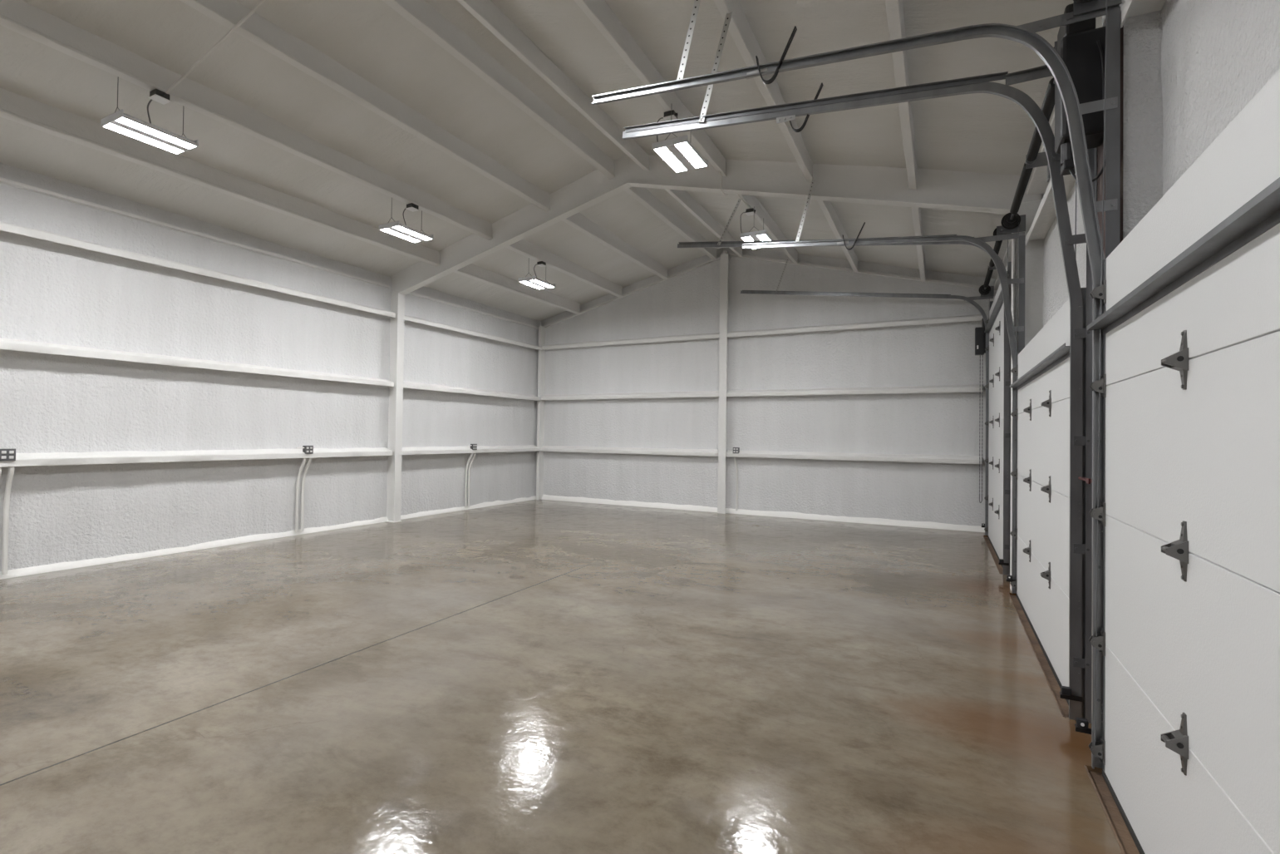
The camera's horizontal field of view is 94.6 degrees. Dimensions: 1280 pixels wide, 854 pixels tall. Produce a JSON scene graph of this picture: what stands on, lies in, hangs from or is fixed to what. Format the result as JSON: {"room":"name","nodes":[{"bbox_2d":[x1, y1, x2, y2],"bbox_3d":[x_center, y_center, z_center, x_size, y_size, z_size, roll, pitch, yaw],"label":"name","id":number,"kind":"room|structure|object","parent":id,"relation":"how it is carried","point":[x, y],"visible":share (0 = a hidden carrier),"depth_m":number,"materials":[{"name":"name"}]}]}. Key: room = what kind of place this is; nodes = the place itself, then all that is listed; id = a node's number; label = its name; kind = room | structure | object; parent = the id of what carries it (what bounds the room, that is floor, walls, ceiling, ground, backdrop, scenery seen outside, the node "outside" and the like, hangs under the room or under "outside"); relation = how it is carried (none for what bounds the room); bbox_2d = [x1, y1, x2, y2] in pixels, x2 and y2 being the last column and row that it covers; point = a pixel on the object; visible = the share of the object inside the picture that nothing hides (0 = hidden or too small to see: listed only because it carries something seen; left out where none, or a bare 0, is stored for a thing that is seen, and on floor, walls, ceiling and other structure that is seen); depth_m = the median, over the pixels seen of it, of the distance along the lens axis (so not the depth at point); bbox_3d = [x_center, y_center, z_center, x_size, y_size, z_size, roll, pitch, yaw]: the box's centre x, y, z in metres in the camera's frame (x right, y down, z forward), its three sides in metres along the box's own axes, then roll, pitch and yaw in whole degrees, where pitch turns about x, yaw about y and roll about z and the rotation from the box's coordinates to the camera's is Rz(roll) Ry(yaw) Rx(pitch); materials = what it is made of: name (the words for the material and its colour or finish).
{"room":"large garage","nodes":[
{"label":"large garage","id":0,"kind":"room"},
{"bbox_2d":[0,162,541,571],"bbox_3d":[-6.863,-0.603,5.580,0.219,4.322,19.700,0,-1,27],"label":"wall","id":1,"kind":"structure","parent":0,"point":[51,292],"depth_m":7.78,"materials":[{"name":"plastic"}]},
{"bbox_2d":[0,466,14,574],"bbox_3d":[-6.451,0.947,5.973,0.145,1.105,0.129,0,-1,27],"label":"conduit","id":2,"kind":"object","parent":1,"relation":"attached to","point":[11,470],"visible":1,"depth_m":6.02,"materials":[{"name":"white"}]},
{"bbox_2d":[0,177,390,288],"bbox_3d":[-7.786,-2.585,3.515,0.107,0.095,15.110,0,-1,27],"label":"strut","id":3,"kind":"object","parent":1,"relation":"attached to","point":[3,180],"visible":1,"depth_m":7.30,"materials":[{"name":"white metal"}]},
{"bbox_2d":[0,447,393,467],"bbox_3d":[-7.746,0.280,3.467,0.214,0.140,15.065,0,-1,27],"label":"beam","id":4,"kind":"structure","parent":1,"relation":"attached to","point":[124,456],"depth_m":7.28,"materials":[{"name":"white metal"}]},
{"bbox_2d":[0,448,15,460],"bbox_3d":[-6.383,0.279,5.952,0.076,0.122,0.120,0,-1,27],"label":"electrical outlet","id":5,"kind":"object","parent":4,"relation":"attached to","point":[5,454],"visible":1,"depth_m":5.94,"materials":[{"name":"grey metal"}]},
{"bbox_2d":[295,445,313,453],"bbox_3d":[-4.973,0.338,8.724,0.076,0.113,0.257,0,-1,27],"label":"electrical outlet","id":6,"kind":"object","parent":4,"relation":"attached to","point":[306,449],"visible":1,"depth_m":8.75,"materials":[{"name":"grey metal"}]},
{"bbox_2d":[0,337,393,386],"bbox_3d":[-7.731,-0.898,3.483,0.215,0.140,15.065,0,-1,27],"label":"beam","id":7,"kind":"structure","parent":1,"relation":"attached to","point":[5,343],"depth_m":7.23,"materials":[{"name":"white metal"}]},
{"bbox_2d":[0,221,395,317],"bbox_3d":[-7.716,-2.085,3.500,0.215,0.140,15.065,0,-1,27],"label":"beam","id":8,"kind":"structure","parent":1,"relation":"attached to","point":[46,235],"depth_m":7.21,"materials":[{"name":"white metal"}]},
{"bbox_2d":[0,495,536,579],"bbox_3d":[-6.857,1.457,5.423,0.094,0.160,19.500,0,-1,27],"label":"baseboard","id":9,"kind":"structure","parent":1,"relation":"attached to","point":[70,564],"depth_m":7.86,"materials":[{"name":"white metal"}]},
{"bbox_2d":[295,457,311,531],"bbox_3d":[-5.013,1.005,8.798,0.145,1.105,0.154,0,-1,27],"label":"conduit","id":10,"kind":"object","parent":1,"relation":"attached to","point":[304,459],"visible":1,"depth_m":8.77,"materials":[{"name":"white"}]},
{"bbox_2d":[464,452,475,507],"bbox_3d":[-3.427,1.068,11.917,0.145,1.105,0.154,0,-1,27],"label":"conduit","id":11,"kind":"object","parent":1,"relation":"attached to","point":[471,454],"visible":1,"depth_m":11.88,"materials":[{"name":"white metal"}]},
{"bbox_2d":[402,444,540,454],"bbox_3d":[-3.351,0.456,12.107,0.214,0.140,4.045,0,-1,27],"label":"beam","id":12,"kind":"structure","parent":1,"relation":"attached to","point":[412,450],"depth_m":11.68,"materials":[{"name":"white metal"}]},
{"bbox_2d":[467,443,477,449],"bbox_3d":[-3.390,0.400,11.835,0.076,0.102,0.261,0,-1,27],"label":"electrical outlet","id":13,"kind":"object","parent":12,"relation":"attached to","point":[474,446],"visible":1,"depth_m":11.85,"materials":[{"name":"grey metal"}]},
{"bbox_2d":[403,380,541,400],"bbox_3d":[-3.336,-0.722,12.123,0.214,0.140,4.045,0,-1,27],"label":"beam","id":14,"kind":"structure","parent":1,"relation":"attached to","point":[406,384],"depth_m":11.74,"materials":[{"name":"white metal"}]},
{"bbox_2d":[404,315,541,349],"bbox_3d":[-3.320,-1.909,12.139,0.215,0.140,4.045,0,-1,27],"label":"beam","id":15,"kind":"structure","parent":1,"relation":"attached to","point":[415,319],"depth_m":11.78,"materials":[{"name":"white metal"}]},
{"bbox_2d":[408,291,538,329],"bbox_3d":[-3.331,-2.407,12.270,0.107,0.095,4.240,0,-1,27],"label":"strut","id":16,"kind":"object","parent":1,"relation":"attached to","point":[414,293],"visible":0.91,"depth_m":11.95,"materials":[{"name":"white metal"}]},
{"bbox_2d":[0,0,1073,320],"bbox_3d":[-2.557,-3.287,3.417,9.995,1.369,19.858,0,-1,27],"label":"ceiling","id":17,"kind":"structure","parent":0,"point":[973,132],"depth_m":6.06,"materials":[{"name":"plastic"}]},
{"bbox_2d":[0,87,440,265],"bbox_3d":[-6.785,-2.935,3.063,0.138,0.263,15.160,0,-1,27],"label":"purlin","id":18,"kind":"structure","parent":17,"relation":"attached to","point":[15,107],"depth_m":6.53,"materials":[{"name":"white metal"}]},
{"bbox_2d":[0,0,492,240],"bbox_3d":[-5.785,-3.212,2.560,0.137,0.264,15.160,0,-1,27],"label":"purlin","id":19,"kind":"structure","parent":17,"relation":"attached to","point":[20,17],"depth_m":5.71,"materials":[{"name":"white metal"}]},
{"bbox_2d":[100,76,198,154],"bbox_3d":[-4.433,-2.848,5.367,0.376,0.432,0.586,0,-1,27],"label":"hanging light","id":20,"kind":"object","parent":19,"relation":"hanging from","point":[119,121],"visible":0.92,"depth_m":5.31,"materials":[{"name":"white metal"}]},
{"bbox_2d":[148,88,171,104],"bbox_3d":[-4.360,-3.000,5.365,0.150,0.063,0.120,0,-1,27],"label":"junction box","id":21,"kind":"object","parent":19,"relation":"attached to","point":[156,95],"visible":1,"depth_m":5.34,"materials":[{"name":"grey metal"}]},
{"bbox_2d":[379,197,433,242],"bbox_3d":[-3.127,-2.796,7.934,0.376,0.432,0.586,0,-1,27],"label":"hanging light","id":22,"kind":"object","parent":19,"relation":"hanging from","point":[396,228],"visible":1,"depth_m":7.87,"materials":[{"name":"white metal"}]},
{"bbox_2d":[405,202,418,211],"bbox_3d":[-3.054,-2.948,7.932,0.150,0.063,0.120,0,-1,27],"label":"junction box","id":23,"kind":"object","parent":19,"relation":"attached to","point":[412,207],"visible":1,"depth_m":7.90,"materials":[{"name":"grey metal"}]},
{"bbox_2d":[179,0,550,211],"bbox_3d":[-4.808,-3.485,2.069,0.144,0.264,15.160,0,-1,27],"label":"purlin","id":24,"kind":"structure","parent":17,"relation":"attached to","point":[257,29],"depth_m":5.91,"materials":[{"name":"white metal"}]},
{"bbox_2d":[165,0,266,93],"bbox_3d":[-2.646,-3.316,4.505,3.687,0.622,0.091,0,-1,29],"label":"conduit","id":25,"kind":"object","parent":24,"relation":"attached to","point":[261,2],"visible":1,"depth_m":4.99,"materials":[{"name":"white metal"}]},
{"bbox_2d":[382,0,615,179],"bbox_3d":[-3.823,-3.758,1.573,0.135,0.264,15.160,0,-1,27],"label":"purlin","id":26,"kind":"structure","parent":17,"relation":"attached to","point":[419,13],"depth_m":6.11,"materials":[{"name":"white metal"}]},
{"bbox_2d":[453,263,580,314],"bbox_3d":[-2.370,-2.759,11.735,0.136,0.263,4.215,0,-1,27],"label":"purlin","id":27,"kind":"structure","parent":17,"relation":"attached to","point":[473,271],"depth_m":11.60,"materials":[{"name":"white metal"}]},
{"bbox_2d":[456,0,649,171],"bbox_3d":[-3.340,-3.755,1.327,0.133,0.263,15.160,0,-1,27],"label":"purlin","id":28,"kind":"structure","parent":17,"relation":"attached to","point":[488,13],"depth_m":6.02,"materials":[{"name":"white metal"}]},
{"bbox_2d":[505,238,622,297],"bbox_3d":[-1.372,-3.035,11.233,0.128,0.263,4.215,0,-1,27],"label":"purlin","id":29,"kind":"structure","parent":17,"relation":"attached to","point":[527,248],"depth_m":11.10,"materials":[{"name":"white metal"}]},
{"bbox_2d":[518,264,555,289],"bbox_3d":[-1.821,-2.743,10.500,0.376,0.432,0.586,0,-1,27],"label":"hanging light","id":30,"kind":"object","parent":29,"relation":"hanging from","point":[533,281],"visible":1,"depth_m":10.41,"materials":[{"name":"white metal"}]},
{"bbox_2d":[536,260,546,266],"bbox_3d":[-1.748,-2.896,10.498,0.150,0.063,0.120,0,-1,27],"label":"junction box","id":31,"kind":"object","parent":29,"relation":"attached to","point":[541,263],"visible":1,"depth_m":10.46,"materials":[{"name":"grey metal"}]},
{"bbox_2d":[561,212,668,280],"bbox_3d":[-0.395,-3.308,10.741,0.137,0.263,4.215,0,-1,27],"label":"purlin","id":32,"kind":"structure","parent":17,"relation":"attached to","point":[578,221],"depth_m":10.57,"materials":[{"name":"white metal"}]},
{"bbox_2d":[574,0,726,176],"bbox_3d":[-2.368,-3.471,0.827,0.138,0.264,15.160,0,-1,27],"label":"purlin","id":33,"kind":"structure","parent":17,"relation":"attached to","point":[598,12],"depth_m":5.41,"materials":[{"name":"white metal"}]},
{"bbox_2d":[663,109,678,121],"bbox_3d":[0.317,-3.209,6.110,0.150,0.063,0.120,0,-1,27],"label":"junction box","id":34,"kind":"object","parent":33,"relation":"attached to","point":[667,115],"visible":0.79,"depth_m":6.07,"materials":[{"name":"grey metal"}]},
{"bbox_2d":[652,117,708,172],"bbox_3d":[0.380,-2.978,6.041,0.469,0.484,0.586,0,-1,27],"label":"hanging light","id":35,"kind":"object","parent":34,"relation":"hanging from","point":[678,153],"visible":0.96,"depth_m":5.94,"materials":[{"name":"white metal"}]},
{"bbox_2d":[625,187,717,260],"bbox_3d":[0.588,-3.581,10.246,0.134,0.263,4.215,0,-1,27],"label":"purlin","id":36,"kind":"structure","parent":17,"relation":"attached to","point":[642,194],"depth_m":10.01,"materials":[{"name":"white metal"}]},
{"bbox_2d":[664,188,742,256],"bbox_3d":[1.073,-3.578,10.000,0.133,0.263,4.215,0,-1,27],"label":"purlin","id":37,"kind":"structure","parent":17,"relation":"attached to","point":[682,197],"depth_m":9.90,"materials":[{"name":"white metal"}]},
{"bbox_2d":[389,154,1041,295],"bbox_3d":[-0.125,-3.003,8.207,9.500,1.579,0.145,0,-1,27],"label":"rafter","id":38,"kind":"object","parent":17,"relation":"attached to","point":[936,189],"visible":0.83,"depth_m":7.41,"materials":[{"name":"white metal"}]},
{"bbox_2d":[713,0,813,182],"bbox_3d":[-1.393,-3.187,0.325,0.139,0.264,15.160,0,-1,27],"label":"purlin","id":39,"kind":"structure","parent":17,"relation":"attached to","point":[740,29],"depth_m":5.04,"materials":[{"name":"white metal"}]},
{"bbox_2d":[736,194,797,264],"bbox_3d":[2.049,-3.294,9.497,0.134,0.262,4.215,0,-1,27],"label":"purlin","id":40,"kind":"structure","parent":17,"relation":"attached to","point":[770,224],"depth_m":9.49,"materials":[{"name":"white metal"}]},
{"bbox_2d":[718,171,749,208],"bbox_3d":[1.282,-3.094,7.995,0.022,0.226,1.300,0,-1,27],"label":"conduit","id":41,"kind":"object","parent":40,"relation":"attached to","point":[719,172],"visible":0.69,"depth_m":7.57,"materials":[{"name":"white metal"}]},
{"bbox_2d":[745,207,755,216],"bbox_3d":[1.623,-3.157,8.676,0.150,0.063,0.120,0,-1,27],"label":"junction box","id":42,"kind":"object","parent":40,"relation":"attached to","point":[748,211],"visible":0.93,"depth_m":8.64,"materials":[{"name":"grey metal"}]},
{"bbox_2d":[740,206,772,249],"bbox_3d":[1.686,-2.925,8.607,0.469,0.484,0.586,0,-1,27],"label":"hanging light","id":43,"kind":"object","parent":40,"relation":"hanging from","point":[759,235],"visible":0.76,"depth_m":8.38,"materials":[{"name":"white metal"}]},
{"bbox_2d":[817,200,858,271],"bbox_3d":[3.020,-3.009,8.998,0.119,0.262,4.215,0,-1,27],"label":"purlin","id":44,"kind":"structure","parent":17,"relation":"attached to","point":[827,208],"depth_m":8.81,"materials":[{"name":"white metal"}]},
{"bbox_2d":[885,0,917,189],"bbox_3d":[-0.402,-2.898,-0.185,0.140,0.263,15.160,0,-1,27],"label":"purlin","id":45,"kind":"structure","parent":17,"relation":"attached to","point":[894,8],"depth_m":4.61,"materials":[{"name":"white metal"}]},
{"bbox_2d":[911,206,925,280],"bbox_3d":[4.005,-2.722,8.490,0.131,0.263,4.215,0,-1,27],"label":"purlin","id":46,"kind":"structure","parent":17,"relation":"attached to","point":[916,212],"depth_m":8.46,"materials":[{"name":"white metal"}]},
{"bbox_2d":[0,499,1122,853],"bbox_3d":[-2.725,1.637,3.373,10.100,0.150,20.000,0,-1,27],"label":"floor","id":47,"kind":"structure","parent":0,"point":[533,676],"depth_m":3.48,"materials":[{"name":"concrete"}]},
{"bbox_2d":[384,290,404,522],"bbox_3d":[-4.278,-0.364,10.264,0.300,4.000,0.180,0,-1,27],"label":"steel column","id":48,"kind":"structure","parent":47,"relation":"on","point":[397,300],"depth_m":10.22,"materials":[{"name":"white metal"}]},
{"bbox_2d":[536,325,546,499],"bbox_3d":[-2.326,-0.337,14.017,0.075,4.100,0.260,0,-1,27],"label":"steel column","id":49,"kind":"structure","parent":47,"relation":"on","point":[541,360],"depth_m":13.94,"materials":[{"name":"white metal"}]},
{"bbox_2d":[717,250,728,513],"bbox_3d":[1.713,-0.913,11.982,0.165,5.300,0.225,0,-1,27],"label":"steel column","id":50,"kind":"structure","parent":47,"relation":"on","point":[723,258],"depth_m":11.88,"materials":[{"name":"white metal"}]},
{"bbox_2d":[677,198,1011,574],"bbox_3d":[2.411,-0.758,7.747,4.248,4.893,0.086,0,-1,27],"label":"door track","id":51,"kind":"object","parent":47,"relation":"on","point":[720,243],"visible":0.52,"depth_m":6.84,"materials":[{"name":"silver metal"}]},
{"bbox_2d":[979,225,1011,507],"bbox_3d":[4.901,-0.359,8.197,0.217,3.970,3.200,0,-1,27],"label":"shaft","id":52,"kind":"object","parent":51,"relation":"attached to","point":[985,290],"visible":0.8,"depth_m":8.71,"materials":[{"name":"black metal"}]},
{"bbox_2d":[998,558,1009,565],"bbox_3d":[4.162,1.547,6.763,0.100,0.064,0.044,0,-1,27],"label":"sensor","id":53,"kind":"object","parent":51,"relation":"attached to","point":[1001,560],"visible":1,"depth_m":6.76,"materials":[{"name":"black plastic"}]},
{"bbox_2d":[591,0,1120,768],"bbox_3d":[0.968,-0.688,3.479,2.948,4.597,0.106,0,-1,27],"label":"door track","id":54,"kind":"object","parent":47,"relation":"on","point":[1025,34],"visible":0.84,"depth_m":2.87,"materials":[{"name":"silver metal"}]},
{"bbox_2d":[1074,716,1091,733],"bbox_3d":[2.193,1.468,2.892,0.100,0.064,0.044,0,-1,27],"label":"sensor","id":55,"kind":"object","parent":54,"relation":"attached to","point":[1082,724],"visible":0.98,"depth_m":2.89,"materials":[{"name":"black plastic"}]},
{"bbox_2d":[1073,0,1122,744],"bbox_3d":[1.465,-0.376,1.445,0.217,3.730,3.170,0,-1,27],"label":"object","id":56,"kind":"object","parent":54,"relation":"attached to","point":[1080,7],"visible":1,"depth_m":2.79,"materials":[{"name":"black metal"}]},
{"bbox_2d":[1087,68,1279,853],"bbox_3d":[1.500,0.394,1.448,0.115,2.434,3.070,0,-1,27],"label":"door","id":57,"kind":"structure","parent":54,"relation":"attached to","point":[1188,513],"depth_m":1.77,"materials":[{"name":"white metal"}]},
{"bbox_2d":[622,11,1097,723],"bbox_3d":[1.179,-0.684,3.960,3.008,4.608,0.090,0,-1,28],"label":"door track","id":58,"kind":"object","parent":47,"relation":"on","point":[978,84],"visible":0.93,"depth_m":3.33,"materials":[{"name":"silver metal"}]},
{"bbox_2d":[1000,40,1077,579],"bbox_3d":[3.091,-0.326,4.640,0.217,3.760,3.120,0,-1,27],"label":"shaft","id":59,"kind":"object","parent":58,"relation":"attached to","point":[1011,222],"visible":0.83,"depth_m":4.81,"materials":[{"name":"black metal"}]},
{"bbox_2d":[1054,3,1105,182],"bbox_3d":[2.337,-1.717,3.135,0.205,0.980,0.356,0,-1,27],"label":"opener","id":60,"kind":"object","parent":59,"relation":"attached to","point":[1080,46],"visible":0.59,"depth_m":3.04,"materials":[{"name":"black plastic"}]},
{"bbox_2d":[1059,685,1082,701],"bbox_3d":[2.385,1.476,3.270,0.100,0.064,0.044,0,-1,27],"label":"sensor","id":61,"kind":"object","parent":58,"relation":"attached to","point":[1065,691],"visible":1,"depth_m":3.27,"materials":[{"name":"black plastic"}]},
{"bbox_2d":[1078,477,1092,483],"bbox_3d":[2.328,0.276,3.069,0.032,0.028,0.390,0,-1,27],"label":"tie","id":62,"kind":"object","parent":58,"relation":"attached to","point":[1088,480],"visible":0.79,"depth_m":3.03,"materials":[{"name":"red"}]},
{"bbox_2d":[739,258,993,535],"bbox_3d":[3.837,-0.708,10.549,4.248,4.905,0.086,0,-1,27],"label":"door track","id":63,"kind":"object","parent":47,"relation":"on","point":[970,299],"visible":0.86,"depth_m":10.01,"materials":[{"name":"silver metal"}]},
{"bbox_2d":[741,179,1025,593],"bbox_3d":[2.573,-0.622,6.656,2.968,4.593,0.106,0,-1,27],"label":"door track","id":64,"kind":"object","parent":47,"relation":"on","point":[980,241],"visible":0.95,"depth_m":6.07,"materials":[{"name":"silver metal"}]},
{"bbox_2d":[1006,574,1015,581],"bbox_3d":[3.752,1.531,5.958,0.100,0.064,0.044,0,-1,27],"label":"sensor","id":65,"kind":"object","parent":64,"relation":"attached to","point":[1009,578],"visible":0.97,"depth_m":5.96,"materials":[{"name":"black plastic"}]},
{"bbox_2d":[984,261,1011,574],"bbox_3d":[4.944,-0.071,8.209,0.115,3.641,3.085,0,-1,27],"label":"door","id":66,"kind":"structure","parent":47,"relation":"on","point":[995,326],"depth_m":8.06,"materials":[{"name":"white metal"}]},
{"bbox_2d":[1009,200,1043,590],"bbox_3d":[3.977,-0.315,6.066,0.277,4.000,0.145,0,-1,27],"label":"steel column","id":67,"kind":"structure","parent":47,"relation":"on","point":[1034,268],"depth_m":6.05,"materials":[{"name":"white"}]},
{"bbox_2d":[541,247,996,526],"bbox_3d":[1.839,-0.991,12.090,9.900,5.503,0.221,0,-1,27],"label":"wall","id":68,"kind":"structure","parent":0,"point":[688,302],"depth_m":11.54,"materials":[{"name":"plastic"}]},
{"bbox_2d":[540,445,718,456],"bbox_3d":[-0.335,0.515,12.991,4.425,0.140,0.166,0,-1,27],"label":"beam","id":69,"kind":"structure","parent":68,"relation":"attached to","point":[706,452],"depth_m":12.83,"materials":[{"name":"white metal"}]},
{"bbox_2d":[541,390,718,399],"bbox_3d":[-0.319,-0.690,13.007,4.425,0.140,0.166,0,-1,27],"label":"beam","id":70,"kind":"structure","parent":68,"relation":"attached to","point":[703,393],"depth_m":12.85,"materials":[{"name":"white metal"}]},
{"bbox_2d":[541,332,718,349],"bbox_3d":[-0.304,-1.885,13.024,4.425,0.140,0.166,0,-1,27],"label":"beam","id":71,"kind":"structure","parent":68,"relation":"attached to","point":[701,336],"depth_m":12.85,"materials":[{"name":"white metal"}]},
{"bbox_2d":[543,252,728,327],"bbox_3d":[-0.320,-2.927,13.085,4.730,1.249,0.085,0,-1,27],"label":"rake angle","id":72,"kind":"object","parent":68,"relation":"attached to","point":[710,261],"visible":0.79,"depth_m":12.97,"materials":[{"name":"white metal"}]},
{"bbox_2d":[733,457,738,511],"bbox_3d":[1.919,1.136,11.835,0.044,1.105,0.146,0,-1,39],"label":"conduit","id":73,"kind":"object","parent":68,"relation":"attached to","point":[735,460],"visible":1,"depth_m":11.85,"materials":[{"name":"white metal"}]},
{"bbox_2d":[541,494,984,531],"bbox_3d":[1.761,1.659,11.968,9.500,0.158,0.113,0,-1,27],"label":"baseboard","id":74,"kind":"structure","parent":68,"relation":"attached to","point":[931,524],"depth_m":11.42,"materials":[{"name":"white metal"}]},
{"bbox_2d":[725,449,981,463],"bbox_3d":[3.741,0.539,10.917,4.470,0.140,0.165,0,-1,27],"label":"girt","id":75,"kind":"object","parent":68,"relation":"attached to","point":[961,459],"depth_m":10.72,"materials":[{"name":"white metal"}]},
{"bbox_2d":[733,447,739,452],"bbox_3d":[1.917,0.466,11.775,0.120,0.122,0.076,0,-1,27],"label":"electrical outlet","id":76,"kind":"object","parent":75,"relation":"attached to","point":[736,450],"visible":1,"depth_m":11.74,"materials":[{"name":"grey metal"}]},
{"bbox_2d":[726,384,982,396],"bbox_3d":[3.756,-0.666,10.934,4.470,0.140,0.166,0,-1,27],"label":"girt","id":77,"kind":"object","parent":68,"relation":"attached to","point":[944,388],"depth_m":10.76,"materials":[{"name":"white metal"}]},
{"bbox_2d":[728,252,980,288],"bbox_3d":[3.914,-2.897,10.931,4.770,1.260,0.085,0,-1,27],"label":"rake angle","id":78,"kind":"object","parent":68,"relation":"attached to","point":[897,276],"visible":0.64,"depth_m":10.80,"materials":[{"name":"white metal"}]},
{"bbox_2d":[727,314,982,337],"bbox_3d":[3.772,-1.861,10.950,4.470,0.140,0.165,0,-1,27],"label":"girt","id":79,"kind":"object","parent":68,"relation":"attached to","point":[973,317],"depth_m":10.76,"materials":[{"name":"white metal"}]},
{"bbox_2d":[1042,0,1279,326],"bbox_3d":[1.746,-0.539,1.198,0.220,4.296,19.700,0,-1,27],"label":"wall","id":80,"kind":"structure","parent":0,"point":[1216,56],"depth_m":2.37,"materials":[{"name":"white plastic"}]},
{"bbox_2d":[983,535,1003,573],"bbox_3d":[5.010,1.806,8.137,0.332,0.162,3.090,0,-1,27],"label":"threshold","id":81,"kind":"object","parent":80,"relation":"attached to","point":[1000,568],"depth_m":8.00,"materials":[{"name":"concrete"}]},
{"bbox_2d":[994,193,1043,290],"bbox_3d":[5.049,-2.357,8.005,0.187,0.095,4.240,0,-1,27],"label":"strut","id":82,"kind":"object","parent":80,"relation":"attached to","point":[997,282],"visible":0.23,"depth_m":8.19,"materials":[{"name":"white metal"}]},
{"bbox_2d":[1008,592,1068,718],"bbox_3d":[3.203,1.734,4.585,0.332,0.162,3.020,0,-1,27],"label":"threshold","id":83,"kind":"object","parent":80,"relation":"attached to","point":[1062,704],"depth_m":4.19,"materials":[{"name":"concrete"}]},
{"bbox_2d":[1009,287,1086,718],"bbox_3d":[3.129,0.460,4.649,0.115,2.434,3.015,0,-1,27],"label":"door","id":84,"kind":"structure","parent":83,"relation":"on","point":[1041,474],"depth_m":4.20,"materials":[{"name":"white metal"}]},
{"bbox_2d":[1025,173,1075,246],"bbox_3d":[3.307,-1.944,4.607,0.182,0.140,3.100,0,-1,27],"label":"wall girt","id":85,"kind":"structure","parent":80,"relation":"attached to","point":[1045,216],"depth_m":5.30,"materials":[{"name":"white metal"}]},
{"bbox_2d":[1026,15,1102,195],"bbox_3d":[0.594,-2.536,-0.750,0.188,0.095,15.110,0,-1,27],"label":"strut","id":86,"kind":"object","parent":80,"relation":"attached to","point":[1038,184],"visible":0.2,"depth_m":5.61,"materials":[{"name":"white"}]},
{"bbox_2d":[1097,24,1123,259],"bbox_3d":[2.402,-0.177,3.029,0.019,3.600,0.444,0,-1,27],"label":"trim","id":87,"kind":"structure","parent":80,"relation":"attached to","point":[1100,149],"depth_m":2.85,"materials":[{"name":"grey metal"}]},
{"bbox_2d":[1083,764,1139,853],"bbox_3d":[1.574,1.669,1.384,0.332,0.162,3.075,0,-1,27],"label":"threshold","id":88,"kind":"object","parent":80,"relation":"attached to","point":[1125,841],"depth_m":2.48,"materials":[{"name":"concrete"}]},
{"bbox_2d":[1102,0,1162,239],"bbox_3d":[2.482,-0.367,2.992,0.155,3.980,0.420,0,-1,27],"label":"column","id":89,"kind":"structure","parent":80,"relation":"attached to","point":[1143,105],"depth_m":2.82,"materials":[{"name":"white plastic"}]},
{"bbox_2d":[1120,0,1166,28],"bbox_3d":[1.680,-2.024,1.408,0.181,0.140,3.240,0,-1,27],"label":"beam","id":90,"kind":"structure","parent":80,"relation":"attached to","point":[1130,8],"depth_m":2.78,"materials":[{"name":"white metal"}]},
{"bbox_3d":[5.884,-0.231,9.680,0.155,3.980,0.260,0,-1,27],"label":"trim","id":91,"kind":"structure","parent":0,"visible":0},
{"bbox_3d":[5.805,-0.041,9.717,0.019,3.600,0.284,0,-1,27],"label":"trim","id":92,"kind":"structure","parent":91,"relation":"attached to","visible":0},
{"bbox_2d":[974,317,985,502],"bbox_3d":[5.658,-0.270,9.730,0.257,3.046,0.138,0,-1,27],"label":"chain hoist","id":93,"kind":"object","parent":92,"relation":"attached to","point":[980,336],"visible":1,"depth_m":9.73,"materials":[{"name":"black metal"}]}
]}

